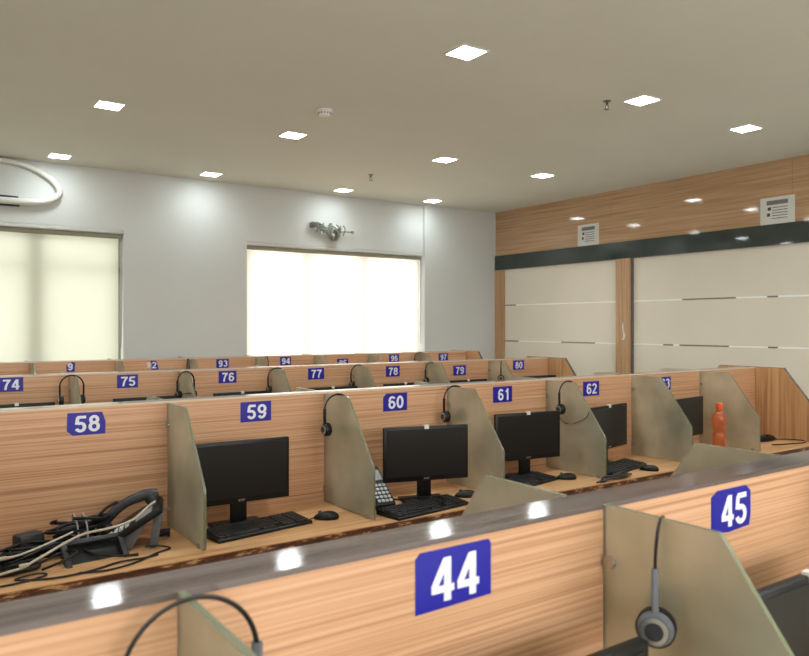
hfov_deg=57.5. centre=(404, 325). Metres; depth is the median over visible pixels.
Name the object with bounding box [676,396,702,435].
monitor
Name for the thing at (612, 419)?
monitor
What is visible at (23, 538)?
power adapter
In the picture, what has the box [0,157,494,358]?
wall
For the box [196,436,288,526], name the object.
monitor
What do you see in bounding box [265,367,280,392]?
headset
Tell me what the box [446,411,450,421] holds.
cushion
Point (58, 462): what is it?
cubicle desk row
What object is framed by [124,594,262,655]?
headset
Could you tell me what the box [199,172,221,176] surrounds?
recessed light
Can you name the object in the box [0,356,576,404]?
cubicle desk row
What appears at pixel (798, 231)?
trim
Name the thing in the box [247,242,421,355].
roller blind
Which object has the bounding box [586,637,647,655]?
monitor
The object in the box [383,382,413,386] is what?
monitor
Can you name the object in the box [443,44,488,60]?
recessed light
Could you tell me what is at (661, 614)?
cushion
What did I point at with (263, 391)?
monitor
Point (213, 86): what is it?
ceiling
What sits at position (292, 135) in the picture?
diffuser
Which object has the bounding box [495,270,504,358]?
trim
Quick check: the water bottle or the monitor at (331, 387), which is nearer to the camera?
the water bottle
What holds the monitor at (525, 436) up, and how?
on the cubicle desk row at (58, 462)
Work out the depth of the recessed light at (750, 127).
6.35 m
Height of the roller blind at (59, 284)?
1.647 m
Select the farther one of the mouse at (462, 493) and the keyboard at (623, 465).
the keyboard at (623, 465)
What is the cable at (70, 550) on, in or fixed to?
on the cubicle desk row at (58, 462)
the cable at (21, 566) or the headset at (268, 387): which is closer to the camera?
the cable at (21, 566)
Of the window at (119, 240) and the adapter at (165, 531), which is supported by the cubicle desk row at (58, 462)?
the adapter at (165, 531)
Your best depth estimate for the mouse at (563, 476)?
4.05 m
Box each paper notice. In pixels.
[578,223,598,246]
[760,194,794,225]
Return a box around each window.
[118,239,120,358]
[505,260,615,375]
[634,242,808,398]
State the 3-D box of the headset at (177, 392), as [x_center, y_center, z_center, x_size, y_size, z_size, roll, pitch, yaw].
[-1.496,0.416,5.149,0.158,0.196,0.167,0,0,35]
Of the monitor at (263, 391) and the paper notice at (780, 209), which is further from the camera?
the paper notice at (780, 209)
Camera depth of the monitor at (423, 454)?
3.52 m
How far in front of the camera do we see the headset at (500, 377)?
6.75 m
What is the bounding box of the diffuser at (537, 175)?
[533,174,552,177]
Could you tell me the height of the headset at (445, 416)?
0.196 m
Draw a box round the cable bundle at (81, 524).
[44,500,117,541]
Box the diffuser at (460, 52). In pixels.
[447,46,484,59]
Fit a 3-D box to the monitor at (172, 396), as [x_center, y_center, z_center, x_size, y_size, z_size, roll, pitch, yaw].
[-1.749,0.664,4.986,0.430,0.367,0.170,0,0,-33]
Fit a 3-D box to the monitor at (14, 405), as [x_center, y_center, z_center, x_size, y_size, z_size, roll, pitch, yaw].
[-2.390,0.661,4.542,0.430,0.373,0.170,0,0,-34]
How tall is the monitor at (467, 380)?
0.373 m
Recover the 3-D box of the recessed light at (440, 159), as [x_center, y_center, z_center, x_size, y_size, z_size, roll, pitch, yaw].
[0.412,-1.697,7.559,0.204,0.006,0.204,0,0,-35]
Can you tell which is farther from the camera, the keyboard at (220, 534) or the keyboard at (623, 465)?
the keyboard at (623, 465)
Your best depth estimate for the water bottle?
4.79 m
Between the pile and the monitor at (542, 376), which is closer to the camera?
the pile
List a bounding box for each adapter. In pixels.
[1,530,43,558]
[159,528,169,536]
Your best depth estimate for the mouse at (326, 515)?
3.21 m
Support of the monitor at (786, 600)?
on the cubicle desk row at (524, 569)
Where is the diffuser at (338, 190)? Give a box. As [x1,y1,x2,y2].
[335,189,351,191]
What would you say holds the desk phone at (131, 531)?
on the cubicle desk row at (58, 462)
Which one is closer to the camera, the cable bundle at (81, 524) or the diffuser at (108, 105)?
the cable bundle at (81, 524)
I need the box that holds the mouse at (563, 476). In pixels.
[557,472,575,479]
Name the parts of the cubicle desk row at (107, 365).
panel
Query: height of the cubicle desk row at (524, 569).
1.264 m
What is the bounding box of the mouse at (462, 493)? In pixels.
[455,489,474,497]
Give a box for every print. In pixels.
[582,231,593,241]
[767,205,787,218]
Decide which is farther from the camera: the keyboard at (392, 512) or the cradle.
the keyboard at (392, 512)
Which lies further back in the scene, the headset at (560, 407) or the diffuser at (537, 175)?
the diffuser at (537, 175)
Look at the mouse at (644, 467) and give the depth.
4.29 m
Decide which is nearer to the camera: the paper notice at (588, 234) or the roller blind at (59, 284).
the roller blind at (59, 284)
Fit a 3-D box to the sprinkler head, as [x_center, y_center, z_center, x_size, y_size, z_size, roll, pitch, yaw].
[1.533,-1.667,5.585,0.060,0.066,0.060,0,0,-35]
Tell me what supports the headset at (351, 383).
hanging from the cubicle desk row at (100, 387)
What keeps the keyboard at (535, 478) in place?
on the cubicle desk row at (58, 462)
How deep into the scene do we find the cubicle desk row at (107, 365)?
7.47 m
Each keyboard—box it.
[206,511,311,543]
[376,494,468,520]
[505,471,557,485]
[607,458,646,474]
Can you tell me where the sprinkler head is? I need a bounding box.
[603,100,610,109]
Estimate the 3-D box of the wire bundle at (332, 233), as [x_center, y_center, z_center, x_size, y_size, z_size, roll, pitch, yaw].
[-0.922,-1.206,9.538,0.623,0.245,0.131,0,0,-35]
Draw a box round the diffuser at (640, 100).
[626,96,657,105]
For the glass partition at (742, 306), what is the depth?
8.09 m
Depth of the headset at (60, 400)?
4.76 m
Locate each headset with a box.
[57,375,85,404]
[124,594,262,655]
[174,371,196,397]
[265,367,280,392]
[320,393,344,435]
[349,364,362,385]
[423,362,433,381]
[440,385,459,421]
[498,360,503,379]
[555,380,588,423]
[635,515,676,648]
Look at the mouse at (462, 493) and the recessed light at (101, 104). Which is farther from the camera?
the recessed light at (101, 104)
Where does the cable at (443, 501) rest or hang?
on the keyboard at (392, 512)
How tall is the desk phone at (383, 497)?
0.202 m
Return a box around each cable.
[0,501,155,575]
[0,531,72,560]
[0,542,138,568]
[0,549,77,577]
[0,554,158,587]
[81,545,170,572]
[393,496,445,511]
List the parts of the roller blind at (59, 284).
casing, chain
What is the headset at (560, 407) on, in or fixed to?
hanging from the cubicle desk row at (58, 462)
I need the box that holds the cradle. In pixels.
[59,532,128,568]
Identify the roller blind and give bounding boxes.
[0,222,122,361]
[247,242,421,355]
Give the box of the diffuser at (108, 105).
[95,101,123,109]
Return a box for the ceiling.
[0,0,808,212]
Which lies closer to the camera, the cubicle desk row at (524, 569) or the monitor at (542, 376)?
the cubicle desk row at (524, 569)
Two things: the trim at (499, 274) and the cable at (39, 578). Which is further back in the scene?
the trim at (499, 274)
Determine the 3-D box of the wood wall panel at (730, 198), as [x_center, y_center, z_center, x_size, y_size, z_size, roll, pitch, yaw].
[4.802,-1.373,6.233,0.051,0.654,11.979,0,0,-35]
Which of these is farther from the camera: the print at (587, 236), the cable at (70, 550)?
the print at (587, 236)
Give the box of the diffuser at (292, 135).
[281,132,304,138]
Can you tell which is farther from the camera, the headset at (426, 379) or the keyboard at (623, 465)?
the headset at (426, 379)
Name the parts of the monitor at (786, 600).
casing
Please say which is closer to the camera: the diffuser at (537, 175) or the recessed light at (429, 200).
the diffuser at (537, 175)
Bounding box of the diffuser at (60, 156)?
[49,154,69,158]
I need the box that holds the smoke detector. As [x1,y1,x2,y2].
[317,108,331,117]
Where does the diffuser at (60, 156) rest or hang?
attached to the recessed light at (51, 155)
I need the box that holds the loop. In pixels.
[0,157,62,206]
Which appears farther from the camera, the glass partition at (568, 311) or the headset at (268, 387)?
the glass partition at (568, 311)
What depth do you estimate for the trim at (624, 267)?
9.11 m
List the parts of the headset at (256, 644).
slider arm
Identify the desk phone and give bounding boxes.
[96,489,163,548]
[375,466,395,508]
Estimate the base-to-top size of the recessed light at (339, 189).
0.006 m
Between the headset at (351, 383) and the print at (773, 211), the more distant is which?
the print at (773, 211)
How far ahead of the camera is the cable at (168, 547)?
2.63 m
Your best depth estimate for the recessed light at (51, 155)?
7.40 m
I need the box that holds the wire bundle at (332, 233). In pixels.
[310,221,353,241]
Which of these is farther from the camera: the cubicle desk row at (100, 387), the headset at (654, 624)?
the cubicle desk row at (100, 387)
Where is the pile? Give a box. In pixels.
[0,537,84,575]
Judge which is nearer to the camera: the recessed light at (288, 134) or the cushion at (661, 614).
the cushion at (661, 614)
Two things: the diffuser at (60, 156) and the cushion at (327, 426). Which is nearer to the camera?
the cushion at (327, 426)
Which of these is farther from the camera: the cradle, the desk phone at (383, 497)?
the desk phone at (383, 497)
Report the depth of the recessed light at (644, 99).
5.56 m
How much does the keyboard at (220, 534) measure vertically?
0.031 m
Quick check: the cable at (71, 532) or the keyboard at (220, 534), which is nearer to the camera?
the cable at (71, 532)
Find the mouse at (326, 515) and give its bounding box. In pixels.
[311,510,338,519]
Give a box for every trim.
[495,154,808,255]
[495,220,808,270]
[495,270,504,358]
[616,258,633,372]
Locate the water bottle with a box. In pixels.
[712,402,726,446]
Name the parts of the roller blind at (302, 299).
casing, chain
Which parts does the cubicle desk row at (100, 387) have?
panel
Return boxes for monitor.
[0,402,54,407]
[113,395,178,401]
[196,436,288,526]
[213,390,269,395]
[307,386,356,389]
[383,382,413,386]
[383,424,467,502]
[450,379,486,382]
[494,410,559,477]
[522,375,555,377]
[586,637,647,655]
[590,403,626,462]
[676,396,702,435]
[756,569,808,655]
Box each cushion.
[324,423,331,435]
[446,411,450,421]
[635,606,676,648]
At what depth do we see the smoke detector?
5.78 m
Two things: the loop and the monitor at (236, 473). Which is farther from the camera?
the loop
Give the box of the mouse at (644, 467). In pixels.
[634,464,658,471]
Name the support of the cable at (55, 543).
on the cubicle desk row at (58, 462)
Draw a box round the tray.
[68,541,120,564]
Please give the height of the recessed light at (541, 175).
0.006 m
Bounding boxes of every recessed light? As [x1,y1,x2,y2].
[47,153,72,159]
[92,100,125,110]
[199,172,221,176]
[278,131,307,139]
[332,188,353,192]
[422,199,442,202]
[431,157,458,162]
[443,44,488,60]
[530,173,554,177]
[622,94,661,106]
[728,124,762,132]
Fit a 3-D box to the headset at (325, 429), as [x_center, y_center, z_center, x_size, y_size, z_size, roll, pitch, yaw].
[-0.315,0.416,3.467,0.167,0.196,0.062,0,0,-40]

